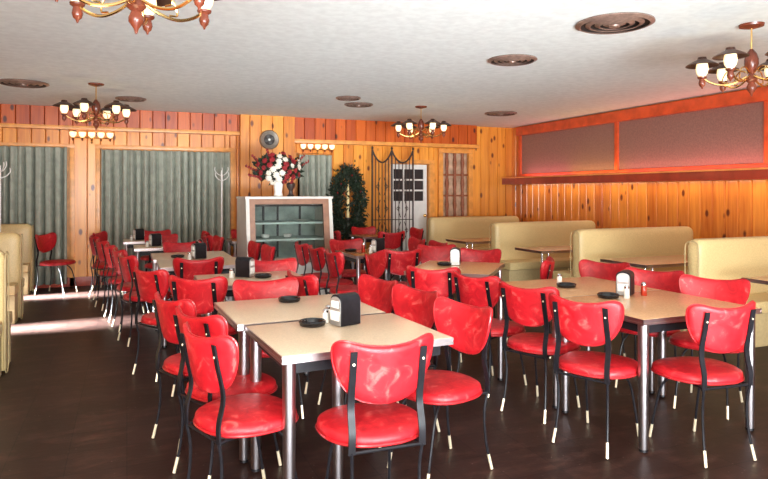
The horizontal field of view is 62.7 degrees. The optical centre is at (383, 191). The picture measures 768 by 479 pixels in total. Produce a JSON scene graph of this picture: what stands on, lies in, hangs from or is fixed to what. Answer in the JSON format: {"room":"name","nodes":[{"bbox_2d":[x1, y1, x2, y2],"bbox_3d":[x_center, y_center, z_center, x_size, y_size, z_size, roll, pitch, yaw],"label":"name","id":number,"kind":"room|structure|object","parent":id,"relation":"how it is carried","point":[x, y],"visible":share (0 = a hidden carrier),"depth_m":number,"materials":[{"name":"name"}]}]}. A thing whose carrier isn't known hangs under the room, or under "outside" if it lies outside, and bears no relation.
{"room":"restaurant","nodes":[
{"label":"restaurant","id":0,"kind":"room"},
{"bbox_2d":[0,104,476,144],"bbox_3d":[-2.662,-1.100,10.492,9.600,0.380,0.160,0,0,-22],"label":"wall","id":1,"kind":"structure","parent":0,"point":[9,113],"depth_m":10.44,"materials":[{"name":"brown wood"}]},
{"bbox_2d":[295,139,478,148],"bbox_3d":[0.125,-0.882,11.602,3.660,0.065,0.170,0,0,-22],"label":"trim","id":2,"kind":"structure","parent":1,"relation":"attached to","point":[302,141],"depth_m":11.49,"materials":[{"name":"brown wood"}]},
{"bbox_2d":[0,126,511,276],"bbox_3d":[-2.273,0.080,10.758,10.520,2.740,0.080,0,0,-22],"label":"wall","id":3,"kind":"structure","parent":0,"point":[492,161],"depth_m":11.21,"materials":[{"name":"brown wood"}]},
{"bbox_2d":[0,145,66,285],"bbox_3d":[-5.819,0.347,9.171,2.165,2.085,0.186,0,0,-22],"label":"curtain","id":4,"kind":"object","parent":3,"relation":"hanging from","point":[34,192],"visible":0.75,"depth_m":9.43,"materials":[{"name":"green fabric"}]},
{"bbox_2d":[67,148,68,276],"bbox_3d":[-6.018,0.375,9.295,2.480,2.150,0.040,0,0,-22],"label":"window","id":5,"kind":"structure","parent":3,"relation":"in","point":[67,148],"depth_m":9.73,"materials":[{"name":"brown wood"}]},
{"bbox_2d":[69,131,113,143],"bbox_3d":[-4.499,-0.828,9.701,0.624,0.175,0.184,0,0,-22],"label":"wall lamp","id":6,"kind":"object","parent":3,"relation":"attached to","point":[72,134],"visible":1,"depth_m":9.64,"materials":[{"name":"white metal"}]},
{"bbox_2d":[0,142,234,286],"bbox_3d":[-4.819,0.355,9.666,4.980,2.190,0.030,0,0,-22],"label":"trim","id":7,"kind":"structure","parent":3,"relation":"attached to","point":[71,147],"depth_m":9.79,"materials":[{"name":"brown wood"}]},
{"bbox_2d":[0,123,239,135],"bbox_3d":[-4.763,-0.978,9.607,5.040,0.055,0.170,0,0,-22],"label":"trim","id":8,"kind":"structure","parent":3,"relation":"attached to","point":[2,125],"depth_m":9.78,"materials":[{"name":"brown wood"}]},
{"bbox_2d":[101,149,229,281],"bbox_3d":[-3.472,0.357,10.131,1.955,2.065,0.191,0,0,-22],"label":"curtain","id":9,"kind":"object","parent":3,"relation":"hanging from","point":[178,191],"visible":0.73,"depth_m":10.08,"materials":[{"name":"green fabric"}]},
{"bbox_2d":[34,264,361,287],"bbox_3d":[-2.264,1.380,10.708,10.500,0.140,0.030,0,0,-22],"label":"baseboard","id":10,"kind":"structure","parent":3,"relation":"attached to","point":[80,281],"depth_m":9.70,"materials":[{"name":"red wood"}]},
{"bbox_2d":[298,154,331,195],"bbox_3d":[-1.200,0.362,11.052,0.610,2.055,0.171,0,0,-22],"label":"curtain","id":11,"kind":"object","parent":3,"relation":"hanging from","point":[316,180],"visible":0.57,"depth_m":11.03,"materials":[{"name":"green fabric"}]},
{"bbox_2d":[300,144,334,154],"bbox_3d":[-1.175,-0.743,11.057,0.624,0.175,0.184,0,0,-22],"label":"wall lamp","id":12,"kind":"object","parent":3,"relation":"attached to","point":[303,146],"visible":1,"depth_m":10.99,"materials":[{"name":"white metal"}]},
{"bbox_2d":[393,164,426,264],"bbox_3d":[0.465,0.455,11.909,0.760,1.950,0.090,0,0,-22],"label":"door","id":13,"kind":"structure","parent":3,"relation":"in","point":[420,171],"depth_m":11.93,"materials":[{"name":"paint"}]},
{"bbox_2d":[385,159,434,245],"bbox_3d":[0.472,0.420,11.892,1.020,2.060,0.135,0,0,-22],"label":"trim","id":14,"kind":"structure","parent":3,"relation":"attached to","point":[430,163],"depth_m":11.99,"materials":[{"name":"brown wood"}]},
{"bbox_2d":[443,153,467,215],"bbox_3d":[1.364,-0.135,12.247,0.720,1.310,0.122,0,0,-22],"label":"curtain","id":15,"kind":"object","parent":3,"relation":"attached to","point":[455,174],"visible":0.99,"depth_m":12.26,"materials":[{"name":"beige fabric"}]},
{"bbox_2d":[438,149,472,216],"bbox_3d":[1.384,-0.140,12.197,0.740,1.380,0.100,0,0,-22],"label":"trim","id":16,"kind":"structure","parent":3,"relation":"attached to","point":[469,152],"depth_m":12.21,"materials":[{"name":"brown wood"}]},
{"bbox_2d":[238,114,294,195],"bbox_3d":[-1.998,0.080,10.731,0.930,2.740,0.220,0,0,-22],"label":"wall pier","id":17,"kind":"object","parent":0,"point":[251,127],"visible":0.41,"depth_m":10.57,"materials":[{"name":"brown wood"}]},
{"bbox_2d":[259,130,278,149],"bbox_3d":[-1.930,-0.880,10.604,0.330,0.330,0.055,0,0,-22],"label":"wall fan","id":18,"kind":"object","parent":17,"relation":"attached to","point":[268,139],"visible":0.99,"depth_m":10.60,"materials":[{"name":"grey metal"}]},
{"bbox_2d":[0,0,767,127],"bbox_3d":[-0.084,-1.340,5.366,10.900,0.100,14.000,0,0,-22],"label":"ceiling","id":19,"kind":"structure","parent":0,"point":[291,58],"depth_m":5.95,"materials":[{"name":"paint"}]},
{"bbox_2d":[0,79,49,87],"bbox_3d":[-4.254,-1.270,7.434,0.546,0.040,0.546,0,0,-22],"label":"ceiling vent","id":20,"kind":"object","parent":19,"relation":"in","point":[22,83],"visible":1,"depth_m":7.39,"materials":[{"name":"brown metal"}]},
{"bbox_2d":[52,82,136,129],"bbox_3d":[-3.428,-1.012,7.501,0.924,0.554,0.830,0,0,-34],"label":"chandelier","id":21,"kind":"object","parent":19,"relation":"hanging from","point":[82,105],"visible":1,"depth_m":7.44,"materials":[{"name":"gold metal"}]},
{"bbox_2d":[55,0,218,34],"bbox_3d":[-1.153,-1.012,2.932,0.924,0.554,0.830,0,0,-42],"label":"chandelier","id":22,"kind":"object","parent":19,"relation":"hanging from","point":[142,11],"visible":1,"depth_m":2.99,"materials":[{"name":"brown wood"}]},
{"bbox_2d":[391,106,451,142],"bbox_3d":[0.558,-1.012,9.484,0.830,0.554,0.924,0,0,33],"label":"chandelier","id":23,"kind":"object","parent":19,"relation":"hanging from","point":[408,124],"visible":1,"depth_m":9.44,"materials":[{"name":"gold metal"}]},
{"bbox_2d":[488,54,536,65],"bbox_3d":[1.248,-1.270,6.126,0.476,0.040,0.476,0,0,-22],"label":"ceiling vent","id":24,"kind":"object","parent":19,"relation":"in","point":[510,59],"visible":1,"depth_m":6.07,"materials":[{"name":"brown metal"}]},
{"bbox_2d":[575,12,655,33],"bbox_3d":[1.757,-1.270,4.800,0.576,0.040,0.576,0,0,-22],"label":"ceiling vent","id":25,"kind":"object","parent":19,"relation":"in","point":[620,22],"visible":1,"depth_m":4.75,"materials":[{"name":"brown metal"}]},
{"bbox_2d":[685,21,767,96],"bbox_3d":[2.828,-1.012,4.848,0.924,0.554,0.830,0,0,-37],"label":"chandelier","id":26,"kind":"object","parent":19,"relation":"hanging from","point":[725,70],"visible":1,"depth_m":4.83,"materials":[{"name":"gold metal"}]},
{"bbox_2d":[0,270,767,478],"bbox_3d":[-0.084,1.490,5.366,10.900,0.080,14.000,0,0,-22],"label":"floor","id":27,"kind":"structure","parent":0,"point":[73,406],"depth_m":4.00,"materials":[{"name":"wood"}]},
{"bbox_2d":[0,250,12,375],"bbox_3d":[-4.114,0.957,4.640,2.329,0.994,0.800,0,0,-22],"label":"bench","id":28,"kind":"object","parent":27,"relation":"on","point":[6,317],"visible":1,"depth_m":5.01,"materials":[{"name":"beige leather"}]},
{"bbox_2d":[0,232,24,323],"bbox_3d":[-5.122,0.957,6.820,2.109,0.994,0.720,0,0,-22],"label":"bench","id":29,"kind":"object","parent":27,"relation":"on","point":[12,242],"visible":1,"depth_m":7.11,"materials":[{"name":"beige leather"}]},
{"bbox_2d":[1,224,33,294],"bbox_3d":[-5.962,0.957,8.679,1.959,0.994,0.456,0,0,-22],"label":"bench","id":30,"kind":"object","parent":27,"relation":"on","point":[27,230],"visible":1,"depth_m":9.05,"materials":[{"name":"beige leather"}]},
{"bbox_2d":[34,232,77,294],"bbox_3d":[-4.694,1.019,9.023,0.488,0.857,0.478,0,0,6],"label":"dining chair","id":31,"kind":"object","parent":27,"relation":"on","point":[44,243],"visible":1,"depth_m":8.98,"materials":[{"name":"red leather"}]},
{"bbox_2d":[94,239,121,310],"bbox_3d":[-3.365,1.019,7.932,0.488,0.857,0.478,0,0,-38],"label":"dining chair","id":32,"kind":"object","parent":27,"relation":"on","point":[99,245],"visible":0.62,"depth_m":7.74,"materials":[{"name":"red leather"}]},
{"bbox_2d":[89,235,126,299],"bbox_3d":[-3.808,1.019,8.701,0.488,0.857,0.478,0,0,-34],"label":"dining chair","id":33,"kind":"object","parent":27,"relation":"on","point":[92,239],"visible":0.68,"depth_m":8.51,"materials":[{"name":"red leather"}]},
{"bbox_2d":[104,243,149,321],"bbox_3d":[-2.967,1.019,7.274,0.488,0.857,0.478,0,0,-32],"label":"dining chair","id":34,"kind":"object","parent":27,"relation":"on","point":[108,249],"visible":0.59,"depth_m":7.09,"materials":[{"name":"red leather"}]},
{"bbox_2d":[112,247,152,331],"bbox_3d":[-2.643,1.019,6.747,0.488,0.857,0.478,0,0,-34],"label":"dining chair","id":35,"kind":"object","parent":27,"relation":"on","point":[126,286],"visible":0.48,"depth_m":6.59,"materials":[{"name":"red leather"}]},
{"bbox_2d":[117,252,171,346],"bbox_3d":[-2.326,1.019,6.153,0.488,0.857,0.478,0,0,-38],"label":"dining chair","id":36,"kind":"object","parent":27,"relation":"on","point":[127,264],"visible":0.7,"depth_m":5.95,"materials":[{"name":"red leather"}]},
{"bbox_2d":[133,244,163,307],"bbox_3d":[-2.880,1.075,8.194,0.700,0.750,0.650,0,0,-22],"label":"dining table","id":37,"kind":"object","parent":27,"relation":"on","point":[139,250],"visible":0.32,"depth_m":7.86,"materials":[{"name":"beige laminate"}]},
{"bbox_2d":[149,233,161,245],"bbox_3d":[-2.957,0.615,8.146,0.148,0.161,0.096,0,0,-42],"label":"napkin dispenser","id":38,"kind":"object","parent":37,"relation":"on","point":[155,239],"visible":1,"depth_m":8.11,"materials":[{"name":"black metal"}]},
{"bbox_2d":[144,234,177,270],"bbox_3d":[-3.075,1.019,8.724,0.478,0.857,0.488,0,0,-22],"label":"dining chair","id":39,"kind":"object","parent":27,"relation":"on","point":[172,237],"visible":0.23,"depth_m":8.91,"materials":[{"name":"red leather"}]},
{"bbox_2d":[132,266,200,381],"bbox_3d":[-1.731,1.019,5.072,0.478,0.857,0.488,0,0,38],"label":"dining chair","id":40,"kind":"object","parent":27,"relation":"on","point":[147,284],"visible":0.62,"depth_m":4.88,"materials":[{"name":"red leather"}]},
{"bbox_2d":[163,240,201,300],"bbox_3d":[-2.372,1.019,7.455,0.478,0.857,0.488,0,0,-22],"label":"dining chair","id":41,"kind":"object","parent":27,"relation":"on","point":[168,247],"visible":0.16,"depth_m":7.60,"materials":[{"name":"red leather"}]},
{"bbox_2d":[151,251,231,330],"bbox_3d":[-2.154,1.075,7.011,0.810,0.750,0.750,0,0,-22],"label":"dining table","id":42,"kind":"object","parent":27,"relation":"on","point":[210,254],"visible":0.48,"depth_m":6.94,"materials":[{"name":"beige laminate"}]},
{"bbox_2d":[151,291,238,451],"bbox_3d":[-1.090,1.019,3.737,0.488,0.857,0.478,0,0,-44],"label":"dining chair","id":43,"kind":"object","parent":27,"relation":"on","point":[164,311],"visible":0.49,"depth_m":3.58,"materials":[{"name":"red leather"}]},
{"bbox_2d":[156,257,235,347],"bbox_3d":[-1.842,1.075,6.314,0.800,0.750,0.765,0,0,-22],"label":"dining table","id":44,"kind":"object","parent":27,"relation":"on","point":[229,262],"visible":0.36,"depth_m":6.08,"materials":[{"name":"beige laminate"}]},
{"bbox_2d":[191,243,206,258],"bbox_3d":[-1.944,0.615,6.616,0.148,0.161,0.096,0,0,-42],"label":"napkin dispenser","id":45,"kind":"object","parent":44,"relation":"on","point":[198,250],"visible":0.97,"depth_m":6.58,"materials":[{"name":"black metal"}]},
{"bbox_2d":[173,256,223,352],"bbox_3d":[-1.741,1.019,5.901,0.478,0.857,0.488,0,0,-18],"label":"dining chair","id":46,"kind":"object","parent":27,"relation":"on","point":[183,268],"visible":0.27,"depth_m":5.68,"materials":[{"name":"red leather"}]},
{"bbox_2d":[169,275,236,396],"bbox_3d":[-1.300,1.019,4.637,0.478,0.857,0.488,0,0,11],"label":"dining chair","id":47,"kind":"object","parent":27,"relation":"on","point":[204,292],"visible":0.42,"depth_m":4.43,"materials":[{"name":"red leather"}]},
{"bbox_2d":[212,235,224,300],"bbox_3d":[-2.376,1.019,8.386,0.488,0.857,0.478,0,0,-27],"label":"dining chair","id":48,"kind":"object","parent":27,"relation":"on","point":[218,242],"visible":0.34,"depth_m":8.53,"materials":[{"name":"red leather"}]},
{"bbox_2d":[214,167,228,236],"bbox_3d":[-2.622,0.524,10.184,0.330,1.851,0.330,0,0,-22],"label":"coat stand","id":49,"kind":"object","parent":27,"relation":"on","point":[221,175],"visible":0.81,"depth_m":10.18,"materials":[{"name":"silver metal"}]},
{"bbox_2d":[172,305,281,478],"bbox_3d":[-0.816,1.019,3.289,0.478,0.857,0.488,0,0,44],"label":"dining chair","id":50,"kind":"object","parent":27,"relation":"on","point":[212,325],"visible":0.54,"depth_m":3.16,"materials":[{"name":"red leather"}]},
{"bbox_2d":[180,321,298,478],"bbox_3d":[-0.644,1.019,2.856,0.488,0.857,0.478,0,0,-42],"label":"dining chair","id":51,"kind":"object","parent":27,"relation":"on","point":[212,363],"visible":0.93,"depth_m":2.70,"materials":[{"name":"red leather"}]},
{"bbox_2d":[194,271,306,375],"bbox_3d":[-1.079,1.075,5.133,0.840,0.750,0.720,0,0,-22],"label":"dining table","id":52,"kind":"object","parent":27,"relation":"on","point":[276,275],"visible":0.17,"depth_m":5.16,"materials":[{"name":"beige laminate"}]},
{"bbox_2d":[235,257,254,276],"bbox_3d":[-1.147,0.615,5.192,0.148,0.161,0.096,0,0,13],"label":"napkin dispenser","id":53,"kind":"object","parent":52,"relation":"on","point":[244,266],"visible":1,"depth_m":5.15,"materials":[{"name":"black metal"}]},
{"bbox_2d":[248,240,260,259],"bbox_3d":[-1.702,1.019,7.449,0.488,0.857,0.478,0,0,-24],"label":"dining chair","id":54,"kind":"object","parent":27,"relation":"on","point":[254,249],"visible":0.32,"depth_m":7.58,"materials":[{"name":"red leather"}]},
{"bbox_2d":[234,244,275,300],"bbox_3d":[-1.444,1.019,6.949,0.488,0.857,0.478,0,0,-24],"label":"dining chair","id":55,"kind":"object","parent":27,"relation":"on","point":[268,253],"visible":0.22,"depth_m":7.09,"materials":[{"name":"red leather"}]},
{"bbox_2d":[232,277,303,418],"bbox_3d":[-0.750,1.019,4.164,0.478,0.857,0.488,0,0,-22],"label":"dining chair","id":56,"kind":"object","parent":27,"relation":"on","point":[288,286],"visible":0.34,"depth_m":4.33,"materials":[{"name":"red leather"}]},
{"bbox_2d":[254,258,297,272],"bbox_3d":[-0.945,1.019,5.445,0.478,0.857,0.488,0,0,-18],"label":"dining chair","id":57,"kind":"object","parent":27,"relation":"on","point":[289,263],"visible":0.23,"depth_m":5.64,"materials":[{"name":"red leather"}]},
{"bbox_2d":[236,196,333,294],"bbox_3d":[-1.346,0.755,8.539,1.170,1.390,0.830,0,0,-22],"label":"display case","id":58,"kind":"object","parent":27,"relation":"on","point":[279,222],"visible":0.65,"depth_m":8.25,"materials":[{"name":"white paint"}]},
{"bbox_2d":[273,180,282,196],"bbox_3d":[-1.418,-0.048,8.451,0.156,0.215,0.156,0,0,-22],"label":"vase","id":59,"kind":"object","parent":58,"relation":"on","point":[278,187],"visible":0.67,"depth_m":8.40,"materials":[{"name":"white ceramic"}]},
{"bbox_2d":[245,149,308,185],"bbox_3d":[-1.424,-0.285,8.434,0.686,0.591,0.570,0,0,17],"label":"flower bouquet","id":60,"kind":"object","parent":59,"relation":"in","point":[272,167],"visible":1,"depth_m":8.30,"materials":[{"name":"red plant"}]},
{"bbox_2d":[214,293,385,462],"bbox_3d":[-0.535,1.075,3.837,0.860,0.750,0.750,0,0,-24],"label":"dining table","id":61,"kind":"object","parent":27,"relation":"on","point":[240,314],"visible":0.41,"depth_m":3.65,"materials":[{"name":"beige laminate"}]},
{"bbox_2d":[285,269,318,393],"bbox_3d":[-0.475,1.019,4.769,0.488,0.857,0.478,0,0,-34],"label":"dining chair","id":62,"kind":"object","parent":27,"relation":"on","point":[308,284],"visible":0.2,"depth_m":4.52,"materials":[{"name":"red leather"}]},
{"bbox_2d":[294,241,333,294],"bbox_3d":[-0.813,1.019,7.499,0.488,0.857,0.478,0,0,-24],"label":"dining chair","id":63,"kind":"object","parent":27,"relation":"on","point":[302,254],"visible":0.44,"depth_m":7.33,"materials":[{"name":"red leather"}]},
{"bbox_2d":[308,245,353,294],"bbox_3d":[-0.583,1.019,6.988,0.488,0.857,0.478,0,0,-24],"label":"dining chair","id":64,"kind":"object","parent":27,"relation":"on","point":[317,258],"visible":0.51,"depth_m":6.82,"materials":[{"name":"red leather"}]},
{"bbox_2d":[324,249,358,293],"bbox_3d":[-0.356,1.019,6.487,0.488,0.857,0.478,0,0,-24],"label":"dining chair","id":65,"kind":"object","parent":27,"relation":"on","point":[335,262],"visible":0.52,"depth_m":6.33,"materials":[{"name":"red leather"}]},
{"bbox_2d":[329,238,365,278],"bbox_3d":[-0.423,1.019,7.862,0.478,0.857,0.488,0,0,-22],"label":"dining chair","id":66,"kind":"object","parent":27,"relation":"on","point":[356,243],"visible":0.45,"depth_m":8.00,"materials":[{"name":"red leather"}]},
{"bbox_2d":[326,160,369,269],"bbox_3d":[-0.637,0.436,11.040,0.852,2.028,0.450,0,0,-27],"label":"potted plant","id":67,"kind":"object","parent":27,"relation":"on","point":[349,174],"visible":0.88,"depth_m":11.02,"materials":[{"name":"green plant"}]},
{"bbox_2d":[245,313,453,478],"bbox_3d":[-0.195,1.075,3.163,0.850,0.750,0.685,0,0,-25],"label":"dining table","id":68,"kind":"object","parent":27,"relation":"on","point":[296,348],"visible":0.7,"depth_m":3.03,"materials":[{"name":"beige laminate"}]},
{"bbox_2d":[299,318,325,326],"bbox_3d":[-0.376,0.685,3.303,0.144,0.028,0.144,0,0,-22],"label":"ashtray","id":69,"kind":"object","parent":68,"relation":"on","point":[306,322],"visible":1,"depth_m":3.28,"materials":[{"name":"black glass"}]},
{"bbox_2d":[330,292,360,326],"bbox_3d":[-0.203,0.615,3.330,0.148,0.161,0.096,0,0,-40],"label":"napkin dispenser","id":70,"kind":"object","parent":68,"relation":"on","point":[345,308],"visible":1,"depth_m":3.29,"materials":[{"name":"black metal"}]},
{"bbox_2d":[318,274,398,404],"bbox_3d":[-0.174,1.019,4.287,0.488,0.857,0.478,0,0,-35],"label":"dining chair","id":71,"kind":"object","parent":27,"relation":"on","point":[375,292],"visible":0.24,"depth_m":4.42,"materials":[{"name":"red leather"}]},
{"bbox_2d":[351,226,375,269],"bbox_3d":[-0.292,1.019,10.723,0.478,0.857,0.488,0,0,-22],"label":"dining chair","id":72,"kind":"object","parent":27,"relation":"on","point":[372,229],"visible":0.3,"depth_m":10.91,"materials":[{"name":"red leather"}]},
{"bbox_2d":[335,248,403,284],"bbox_3d":[-0.126,1.075,7.374,0.700,0.750,0.750,0,0,-22],"label":"dining table","id":73,"kind":"object","parent":27,"relation":"on","point":[357,256],"visible":0.29,"depth_m":7.17,"materials":[{"name":"brown laminate"}]},
{"bbox_2d":[371,238,384,251],"bbox_3d":[-0.070,0.615,7.316,0.148,0.161,0.096,0,0,-42],"label":"napkin dispenser","id":74,"kind":"object","parent":73,"relation":"on","point":[378,244],"visible":0.97,"depth_m":7.27,"materials":[{"name":"black metal"}]},
{"bbox_2d":[315,333,433,478],"bbox_3d":[-0.051,1.019,2.745,0.478,0.857,0.488,0,0,-20],"label":"dining chair","id":75,"kind":"object","parent":27,"relation":"on","point":[378,377],"visible":1,"depth_m":2.57,"materials":[{"name":"red leather"}]},
{"bbox_2d":[363,250,386,278],"bbox_3d":[0.066,1.019,6.155,0.488,0.857,0.478,0,0,23],"label":"dining chair","id":76,"kind":"object","parent":27,"relation":"on","point":[375,263],"visible":0.38,"depth_m":6.27,"materials":[{"name":"red leather"}]},
{"bbox_2d":[349,234,401,280],"bbox_3d":[-0.127,1.075,10.236,0.700,0.750,0.650,0,0,-22],"label":"dining table","id":77,"kind":"object","parent":27,"relation":"on","point":[366,237],"visible":0.3,"depth_m":10.08,"materials":[{"name":"brown laminate"}]},
{"bbox_2d":[378,231,404,280],"bbox_3d":[0.059,1.019,9.703,0.478,0.857,0.488,0,0,-22],"label":"dining chair","id":78,"kind":"object","parent":27,"relation":"on","point":[392,240],"visible":0.41,"depth_m":9.50,"materials":[{"name":"red leather"}]},
{"bbox_2d":[371,146,413,249],"bbox_3d":[0.160,0.310,11.384,0.856,2.280,0.056,0,0,-22],"label":"screen","id":79,"kind":"object","parent":27,"relation":"on","point":[391,154],"visible":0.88,"depth_m":11.36,"materials":[{"name":"black metal"}]},
{"bbox_2d":[355,284,439,447],"bbox_3d":[0.064,1.019,3.810,0.488,0.857,0.478,0,0,-35],"label":"dining chair","id":80,"kind":"object","parent":27,"relation":"on","point":[415,305],"visible":0.34,"depth_m":3.94,"materials":[{"name":"red leather"}]},
{"bbox_2d":[383,248,421,285],"bbox_3d":[0.143,1.019,6.735,0.478,0.857,0.488,0,0,-16],"label":"dining chair","id":81,"kind":"object","parent":27,"relation":"on","point":[397,261],"visible":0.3,"depth_m":6.52,"materials":[{"name":"red leather"}]},
{"bbox_2d":[390,237,425,280],"bbox_3d":[0.274,1.019,8.060,0.488,0.857,0.478,0,0,-22],"label":"dining chair","id":82,"kind":"object","parent":27,"relation":"on","point":[413,242],"visible":0.3,"depth_m":8.22,"materials":[{"name":"red leather"}]},
{"bbox_2d":[406,265,461,370],"bbox_3d":[0.436,1.019,5.196,0.478,0.857,0.488,0,0,18],"label":"dining chair","id":83,"kind":"object","parent":27,"relation":"on","point":[441,281],"visible":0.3,"depth_m":4.98,"materials":[{"name":"red leather"}]},
{"bbox_2d":[417,244,455,299],"bbox_3d":[0.602,1.019,6.961,0.478,0.857,0.488,0,0,-2],"label":"dining chair","id":84,"kind":"object","parent":27,"relation":"on","point":[434,253],"visible":0.28,"depth_m":7.13,"materials":[{"name":"red leather"}]},
{"bbox_2d":[387,297,492,478],"bbox_3d":[0.294,1.019,3.299,0.488,0.857,0.478,0,0,-35],"label":"dining chair","id":85,"kind":"object","parent":27,"relation":"on","point":[469,326],"visible":0.82,"depth_m":3.29,"materials":[{"name":"red leather"}]},
{"bbox_2d":[404,260,504,360],"bbox_3d":[0.683,1.075,5.895,0.760,0.750,0.920,0,0,19],"label":"dining table","id":86,"kind":"object","parent":27,"relation":"on","point":[469,269],"visible":0.41,"depth_m":5.84,"materials":[{"name":"beige laminate"}]},
{"bbox_2d":[450,247,460,264],"bbox_3d":[0.688,0.615,6.070,0.096,0.161,0.148,0,0,10],"label":"napkin dispenser","id":87,"kind":"object","parent":86,"relation":"on","point":[455,252],"visible":1,"depth_m":6.00,"materials":[{"name":"silver metal"}]},
{"bbox_2d":[446,238,490,248],"bbox_3d":[2.123,1.115,10.544,2.100,0.670,0.680,0,0,-22],"label":"table","id":88,"kind":"object","parent":27,"relation":"on","point":[466,241],"visible":0.3,"depth_m":10.13,"materials":[{"name":"beige laminate"}]},
{"bbox_2d":[426,216,518,249],"bbox_3d":[1.765,0.957,11.649,1.929,0.994,0.556,0,0,-22],"label":"bench","id":89,"kind":"object","parent":27,"relation":"on","point":[440,229],"visible":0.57,"depth_m":11.61,"materials":[{"name":"beige leather"}]},
{"bbox_2d":[454,248,501,317],"bbox_3d":[0.956,1.019,6.476,0.478,0.857,0.488,0,0,20],"label":"dining chair","id":90,"kind":"object","parent":27,"relation":"on","point":[467,255],"visible":0.24,"depth_m":6.65,"materials":[{"name":"red leather"}]},
{"bbox_2d":[453,271,526,396],"bbox_3d":[0.793,1.019,4.703,0.488,0.857,0.478,0,0,-40],"label":"dining chair","id":91,"kind":"object","parent":27,"relation":"on","point":[482,291],"visible":0.62,"depth_m":4.53,"materials":[{"name":"red leather"}]},
{"bbox_2d":[507,256,554,358],"bbox_3d":[1.297,1.019,5.701,0.488,0.857,0.478,0,0,20],"label":"dining chair","id":92,"kind":"object","parent":27,"relation":"on","point":[547,266],"visible":0.26,"depth_m":5.48,"materials":[{"name":"red leather"}]},
{"bbox_2d":[499,280,580,423],"bbox_3d":[1.044,1.019,4.198,0.488,0.857,0.478,0,0,-44],"label":"dining chair","id":93,"kind":"object","parent":27,"relation":"on","point":[524,306],"visible":0.9,"depth_m":4.05,"materials":[{"name":"red leather"}]},
{"bbox_2d":[489,220,595,281],"bbox_3d":[2.510,0.957,9.849,1.909,0.994,0.920,0,0,-22],"label":"bench","id":94,"kind":"object","parent":27,"relation":"on","point":[505,236],"visible":0.48,"depth_m":9.56,"materials":[{"name":"beige leather"}]},
{"bbox_2d":[515,245,572,262],"bbox_3d":[2.859,1.115,8.954,1.940,0.670,0.620,0,0,-22],"label":"table","id":95,"kind":"object","parent":27,"relation":"on","point":[542,250],"visible":0.34,"depth_m":8.55,"materials":[{"name":"beige laminate"}]},
{"bbox_2d":[497,276,659,408],"bbox_3d":[1.414,1.075,4.699,0.930,0.750,0.767,0,0,-22],"label":"dining table","id":96,"kind":"object","parent":27,"relation":"on","point":[586,286],"visible":0.48,"depth_m":4.67,"materials":[{"name":"beige laminate"}]},
{"bbox_2d":[548,293,637,458],"bbox_3d":[1.243,1.019,3.684,0.478,0.857,0.488,0,0,44],"label":"dining chair","id":97,"kind":"object","parent":27,"relation":"on","point":[583,324],"visible":0.96,"depth_m":3.53,"materials":[{"name":"red leather"}]},
{"bbox_2d":[579,259,629,356],"bbox_3d":[1.789,1.019,5.296,0.478,0.857,0.488,0,0,42],"label":"dining chair","id":98,"kind":"object","parent":27,"relation":"on","point":[607,271],"visible":0.2,"depth_m":5.46,"materials":[{"name":"red leather"}]},
{"bbox_2d":[553,226,692,278],"bbox_3d":[3.224,0.957,8.099,1.909,0.994,0.920,0,0,-22],"label":"bench","id":99,"kind":"object","parent":27,"relation":"on","point":[595,245],"visible":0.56,"depth_m":7.97,"materials":[{"name":"beige leather"}]},
{"bbox_2d":[600,254,687,270],"bbox_3d":[3.529,1.115,7.391,1.880,0.670,0.700,0,0,-22],"label":"table","id":100,"kind":"object","parent":27,"relation":"on","point":[652,262],"visible":0.31,"depth_m":7.16,"materials":[{"name":"beige laminate"}]},
{"bbox_2d":[615,267,684,387],"bbox_3d":[1.978,1.019,4.726,0.478,0.857,0.488,0,0,40],"label":"dining chair","id":101,"kind":"object","parent":27,"relation":"on","point":[667,281],"visible":0.36,"depth_m":4.82,"materials":[{"name":"red leather"}]},
{"bbox_2d":[561,290,761,452],"bbox_3d":[1.706,1.075,3.983,0.930,0.750,0.767,0,0,-22],"label":"dining table","id":102,"kind":"object","parent":27,"relation":"on","point":[660,311],"visible":0.67,"depth_m":3.80,"materials":[{"name":"beige laminate"}]},
{"bbox_2d":[616,269,634,295],"bbox_3d":[1.647,0.615,4.301,0.096,0.161,0.148,0,0,33],"label":"napkin dispenser","id":103,"kind":"object","parent":102,"relation":"on","point":[624,277],"visible":0.94,"depth_m":4.25,"materials":[{"name":"silver metal"}]},
{"bbox_2d":[648,300,756,467],"bbox_3d":[1.785,1.019,3.559,0.478,0.857,0.488,0,0,-16],"label":"dining chair","id":104,"kind":"object","parent":27,"relation":"on","point":[713,329],"visible":1,"depth_m":3.38,"materials":[{"name":"red leather"}]},
{"bbox_2d":[668,274,750,419],"bbox_3d":[2.204,1.019,4.278,0.478,0.857,0.488,0,0,40],"label":"dining chair","id":105,"kind":"object","parent":27,"relation":"on","point":[737,291],"visible":0.51,"depth_m":4.35,"materials":[{"name":"red leather"}]},
{"bbox_2d":[681,236,767,346],"bbox_3d":[3.878,0.957,6.497,1.909,0.994,0.920,0,0,-22],"label":"bench","id":106,"kind":"object","parent":27,"relation":"on","point":[729,258],"visible":0.46,"depth_m":6.19,"materials":[{"name":"beige leather"}]},
{"bbox_2d":[512,86,767,238],"bbox_3d":[5.022,0.080,6.802,0.080,2.740,12.800,0,0,-22],"label":"wall","id":107,"kind":"structure","parent":0,"point":[723,208],"depth_m":9.29,"materials":[{"name":"brown wood"}]},
{"bbox_2d":[501,167,767,184],"bbox_3d":[4.871,-0.220,6.724,0.260,0.140,12.770,0,0,-22],"label":"wall ledge","id":108,"kind":"object","parent":107,"relation":"attached to","point":[761,173],"visible":1,"depth_m":9.00,"materials":[{"name":"red wood"}]},
{"bbox_2d":[516,87,767,176],"bbox_3d":[4.999,-0.776,6.620,0.100,0.968,12.480,0,0,-22],"label":"panel frame","id":109,"kind":"object","parent":107,"relation":"attached to","point":[727,130],"visible":0.97,"depth_m":9.18,"materials":[{"name":"red wood"}]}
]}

